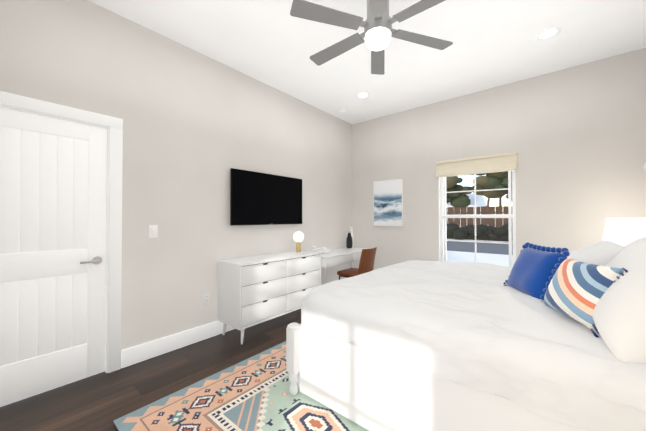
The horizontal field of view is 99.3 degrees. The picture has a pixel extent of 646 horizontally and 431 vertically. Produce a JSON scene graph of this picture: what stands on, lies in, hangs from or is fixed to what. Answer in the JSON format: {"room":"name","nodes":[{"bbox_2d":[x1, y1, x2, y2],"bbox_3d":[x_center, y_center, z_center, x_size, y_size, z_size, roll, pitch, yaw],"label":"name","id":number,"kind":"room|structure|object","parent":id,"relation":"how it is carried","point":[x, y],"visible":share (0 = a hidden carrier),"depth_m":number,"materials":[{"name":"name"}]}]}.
{"room":"bedroom","nodes":[
{"label":"bedroom","id":0,"kind":"room"},
{"bbox_2d":[0,309,300,430],"bbox_3d":[0.448,1.322,2.127,3.820,0.060,4.810,-1,-1,40],"label":"floor","id":1,"kind":"structure","parent":0,"point":[102,401],"depth_m":2.09,"materials":[{"name":"brown wood"}]},
{"bbox_2d":[113,341,368,430],"bbox_3d":[0.250,1.286,2.039,1.970,0.009,2.500,-1,-1,40],"label":"rug","id":2,"kind":"object","parent":1,"relation":"on","point":[252,393],"visible":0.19,"depth_m":1.83,"materials":[{"name":"multicoloured fabric"}]},
{"bbox_2d":[218,251,320,343],"bbox_3d":[-0.585,0.901,3.330,0.420,0.812,1.250,-1,-1,40],"label":"dresser","id":3,"kind":"object","parent":1,"relation":"on","point":[254,290],"visible":0.9,"depth_m":2.98,"materials":[{"name":"white wood"}]},
{"bbox_2d":[293,231,303,251],"bbox_3d":[-0.337,0.359,3.774,0.150,0.280,0.150,-1,-1,40],"label":"globe lamp","id":4,"kind":"object","parent":3,"relation":"on","point":[298,237],"visible":1,"depth_m":3.74,"materials":[{"name":"white glass"}]},
{"bbox_2d":[321,247,369,283],"bbox_3d":[0.267,0.938,4.309,0.486,0.755,1.295,-1,-1,40],"label":"desk","id":5,"kind":"object","parent":1,"relation":"on","point":[335,257],"visible":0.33,"depth_m":4.02,"materials":[{"name":"white wood"}]},
{"bbox_2d":[312,246,330,252],"bbox_3d":[-0.026,0.500,3.999,0.244,0.113,0.170,0,-1,25],"label":"phone","id":6,"kind":"object","parent":5,"relation":"on","point":[323,250],"visible":0.98,"depth_m":3.93,"materials":[{"name":"white plastic"}]},
{"bbox_2d":[346,231,352,247],"bbox_3d":[0.456,0.417,4.740,0.112,0.295,0.112,-1,-1,40],"label":"vase","id":7,"kind":"object","parent":5,"relation":"on","point":[349,242],"visible":1,"depth_m":4.70,"materials":[{"name":"black ceramic"}]},
{"bbox_2d":[349,226,353,247],"bbox_3d":[0.495,0.378,4.851,0.100,0.375,0.100,-1,-1,40],"label":"vase","id":8,"kind":"object","parent":5,"relation":"on","point":[351,230],"visible":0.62,"depth_m":4.83,"materials":[{"name":"white ceramic"}]},
{"bbox_2d":[337,247,376,279],"bbox_3d":[0.528,0.894,4.089,0.516,0.841,0.458,-1,-1,40],"label":"chair","id":9,"kind":"object","parent":1,"relation":"on","point":[366,263],"visible":0.67,"depth_m":3.92,"materials":[{"name":"brown leather"}]},
{"bbox_2d":[286,163,645,430],"bbox_3d":[1.254,0.391,2.098,2.219,1.799,2.177,-1,-1,40],"label":"bed","id":10,"kind":"object","parent":1,"relation":"on","point":[544,339],"visible":1,"depth_m":1.36,"materials":[{"name":"white fabric"}]},
{"bbox_2d":[301,260,645,430],"bbox_3d":[1.253,0.663,2.095,2.221,0.424,2.185,-1,-1,40],"label":"duvet","id":11,"kind":"object","parent":10,"relation":"on","point":[468,334],"depth_m":1.30,"materials":[{"name":"white fabric"}]},
{"bbox_2d":[507,247,566,299],"bbox_3d":[1.333,0.363,1.732,0.150,0.340,0.380,24,3,7],"label":"pillow","id":12,"kind":"object","parent":10,"relation":"on","point":[531,274],"depth_m":1.64,"materials":[{"name":"blue fabric"}]},
{"bbox_2d":[567,241,625,265],"bbox_3d":[2.058,0.377,2.117,0.520,0.224,0.920,-37,-23,33],"label":"pillow","id":13,"kind":"object","parent":10,"relation":"on","point":[601,253],"depth_m":1.89,"materials":[{"name":"white fabric"}]},
{"bbox_2d":[593,241,645,362],"bbox_3d":[1.448,0.343,1.246,0.252,0.500,0.920,39,23,33],"label":"pillow","id":14,"kind":"object","parent":10,"relation":"on","point":[619,303],"depth_m":1.06,"materials":[{"name":"white fabric"}]},
{"bbox_2d":[625,237,645,246],"bbox_3d":[2.243,0.340,1.950,0.900,0.209,0.500,1,-43,-50],"label":"pillow","id":15,"kind":"object","parent":10,"relation":"on","point":[644,238],"depth_m":2.06,"materials":[{"name":"white fabric"}]},
{"bbox_3d":[2.828,0.975,2.644,0.539,0.645,0.585,-1,-1,40],"label":"nightstand","id":16,"kind":"object","parent":1,"relation":"on","visible":0},
{"bbox_2d":[602,218,645,246],"bbox_3d":[2.854,0.336,2.574,0.354,0.630,0.354,-1,-1,40],"label":"bedside lamp","id":17,"kind":"object","parent":16,"relation":"on","point":[624,232],"visible":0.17,"depth_m":2.49,"materials":[{"name":"white fabric"}]},
{"bbox_2d":[0,0,351,349],"bbox_3d":[-0.974,-0.195,3.328,0.120,3.000,4.810,-1,-1,40],"label":"wall","id":18,"kind":"structure","parent":0,"point":[197,126],"depth_m":2.68,"materials":[{"name":"paint"}]},
{"bbox_2d":[0,107,106,406],"bbox_3d":[-2.032,0.277,1.960,0.094,2.002,0.780,-1,-1,40],"label":"door","id":19,"kind":"structure","parent":18,"relation":"in","point":[53,182],"depth_m":2.02,"materials":[{"name":"white wood"}]},
{"bbox_2d":[0,91,122,372],"bbox_3d":[-2.070,0.233,1.992,0.140,2.115,0.982,-1,-1,40],"label":"door frame","id":20,"kind":"structure","parent":18,"relation":"attached to","point":[113,126],"depth_m":2.27,"materials":[{"name":"white wood"}]},
{"bbox_2d":[149,225,157,237],"bbox_3d":[-1.555,0.146,2.520,0.014,0.118,0.072,-1,-1,40],"label":"switch plate","id":21,"kind":"object","parent":18,"relation":"attached to","point":[153,231],"visible":1,"depth_m":2.52,"materials":[{"name":"white plastic"}]},
{"bbox_2d":[121,321,234,367],"bbox_3d":[-0.922,1.230,3.269,0.015,0.150,4.570,-1,-1,40],"label":"baseboard","id":22,"kind":"structure","parent":18,"relation":"attached to","point":[142,352],"depth_m":2.61,"materials":[{"name":"white wood"}]},
{"bbox_2d":[203,292,209,304],"bbox_3d":[-1.232,0.881,2.904,0.010,0.118,0.072,-1,-1,40],"label":"electrical outlet plate","id":23,"kind":"object","parent":18,"relation":"attached to","point":[206,298],"visible":1,"depth_m":2.90,"materials":[{"name":"white plastic"}]},
{"bbox_2d":[230,168,301,225],"bbox_3d":[-0.683,-0.205,3.531,0.064,0.645,1.138,-1,-1,40],"label":"tv","id":24,"kind":"object","parent":18,"relation":"attached to","point":[257,198],"visible":1,"depth_m":3.42,"materials":[{"name":"black"}]},
{"bbox_2d":[88,0,645,123],"bbox_3d":[0.448,-1.738,2.160,3.820,0.060,4.810,-1,-1,40],"label":"ceiling","id":25,"kind":"structure","parent":0,"point":[275,44],"depth_m":2.70,"materials":[{"name":"paint"}]},
{"bbox_2d":[339,109,346,113],"bbox_3d":[0.316,-1.664,4.423,0.130,0.038,0.130,-1,-1,40],"label":"smoke detector","id":26,"kind":"object","parent":25,"relation":"attached to","point":[342,111],"visible":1,"depth_m":4.39,"materials":[{"name":"white plastic"}]},
{"bbox_2d":[356,92,369,97],"bbox_3d":[0.559,-1.686,3.856,0.188,0.006,0.188,-1,-1,40],"label":"recessed light","id":27,"kind":"object","parent":25,"relation":"in","point":[363,95],"visible":1,"depth_m":3.86,"materials":[{"name":"white"}]},
{"bbox_2d":[290,0,452,74],"bbox_3d":[0.391,-1.452,1.956,1.252,0.514,1.145,-1,-1,40],"label":"ceiling fan","id":28,"kind":"object","parent":25,"relation":"hanging from","point":[378,29],"visible":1,"depth_m":1.89,"materials":[{"name":"grey"}]},
{"bbox_2d":[535,27,560,39],"bbox_3d":[2.104,-1.700,2.570,0.188,0.006,0.188,-1,-1,40],"label":"recessed light","id":29,"kind":"object","parent":25,"relation":"in","point":[547,33],"visible":1,"depth_m":2.57,"materials":[{"name":"white"}]},
{"bbox_2d":[352,48,645,269],"bbox_3d":[1.948,-0.188,3.946,3.580,3.000,0.120,-1,-1,40],"label":"wall","id":30,"kind":"structure","parent":0,"point":[574,137],"depth_m":3.35,"materials":[{"name":"paint"}]},
{"bbox_2d":[373,179,402,226],"bbox_3d":[1.079,-0.204,4.569,0.525,0.765,0.032,-1,-1,40],"label":"canvas art","id":31,"kind":"object","parent":30,"relation":"attached to","point":[387,202],"visible":1,"depth_m":4.54,"materials":[{"name":"white fabric"}]},
{"bbox_2d":[436,152,516,176],"bbox_3d":[2.048,-0.679,3.742,0.980,0.232,0.070,-1,-1,40],"label":"window blind","id":32,"kind":"object","parent":30,"relation":"attached to","point":[501,162],"visible":1,"depth_m":3.69,"materials":[{"name":"beige fabric"}]},
{"bbox_2d":[438,170,515,266],"bbox_3d":[2.110,0.010,3.809,0.940,1.500,0.120,-1,-1,40],"label":"window","id":33,"kind":"structure","parent":30,"relation":"in","point":[510,216],"depth_m":3.81,"materials":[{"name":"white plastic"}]},
{"label":"outside","id":34,"kind":"structure","parent":0,"visible":0},
{"bbox_2d":[447,224,512,266],"bbox_3d":[19.412,1.942,38.685,100.000,0.085,75.610,-1,-1,40],"label":"ground","id":35,"kind":"structure","parent":34,"point":[491,253],"depth_m":12.01,"materials":[{"name":"grey"}]},
{"bbox_2d":[446,194,486,211],"bbox_3d":[14.230,-0.338,35.614,11.200,4.420,8.000,-1,-1,40],"label":"house","id":36,"kind":"structure","parent":35,"relation":"on","point":[480,201],"depth_m":31.39,"materials":[{"name":"white"}]},
{"bbox_2d":[446,206,507,227],"bbox_3d":[3.828,0.575,29.366,56.000,2.459,0.100,-1,-1,40],"label":"fence","id":37,"kind":"object","parent":35,"relation":"on","point":[464,222],"visible":0.12,"depth_m":22.08,"materials":[{"name":"brown wood"}]},
{"bbox_2d":[446,223,508,241],"bbox_3d":[3.665,1.196,24.913,46.559,1.538,1.984,-1,-1,40],"label":"hedge","id":38,"kind":"object","parent":35,"relation":"on","point":[483,232],"visible":0.08,"depth_m":18.57,"materials":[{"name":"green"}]},
{"bbox_2d":[446,171,511,206],"bbox_3d":[7.762,-2.513,31.117,41.197,8.705,6.744,-1,-1,40],"label":"trees","id":39,"kind":"object","parent":35,"relation":"on","point":[496,180],"visible":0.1,"depth_m":25.00,"materials":[{"name":"green plant"}]}
]}

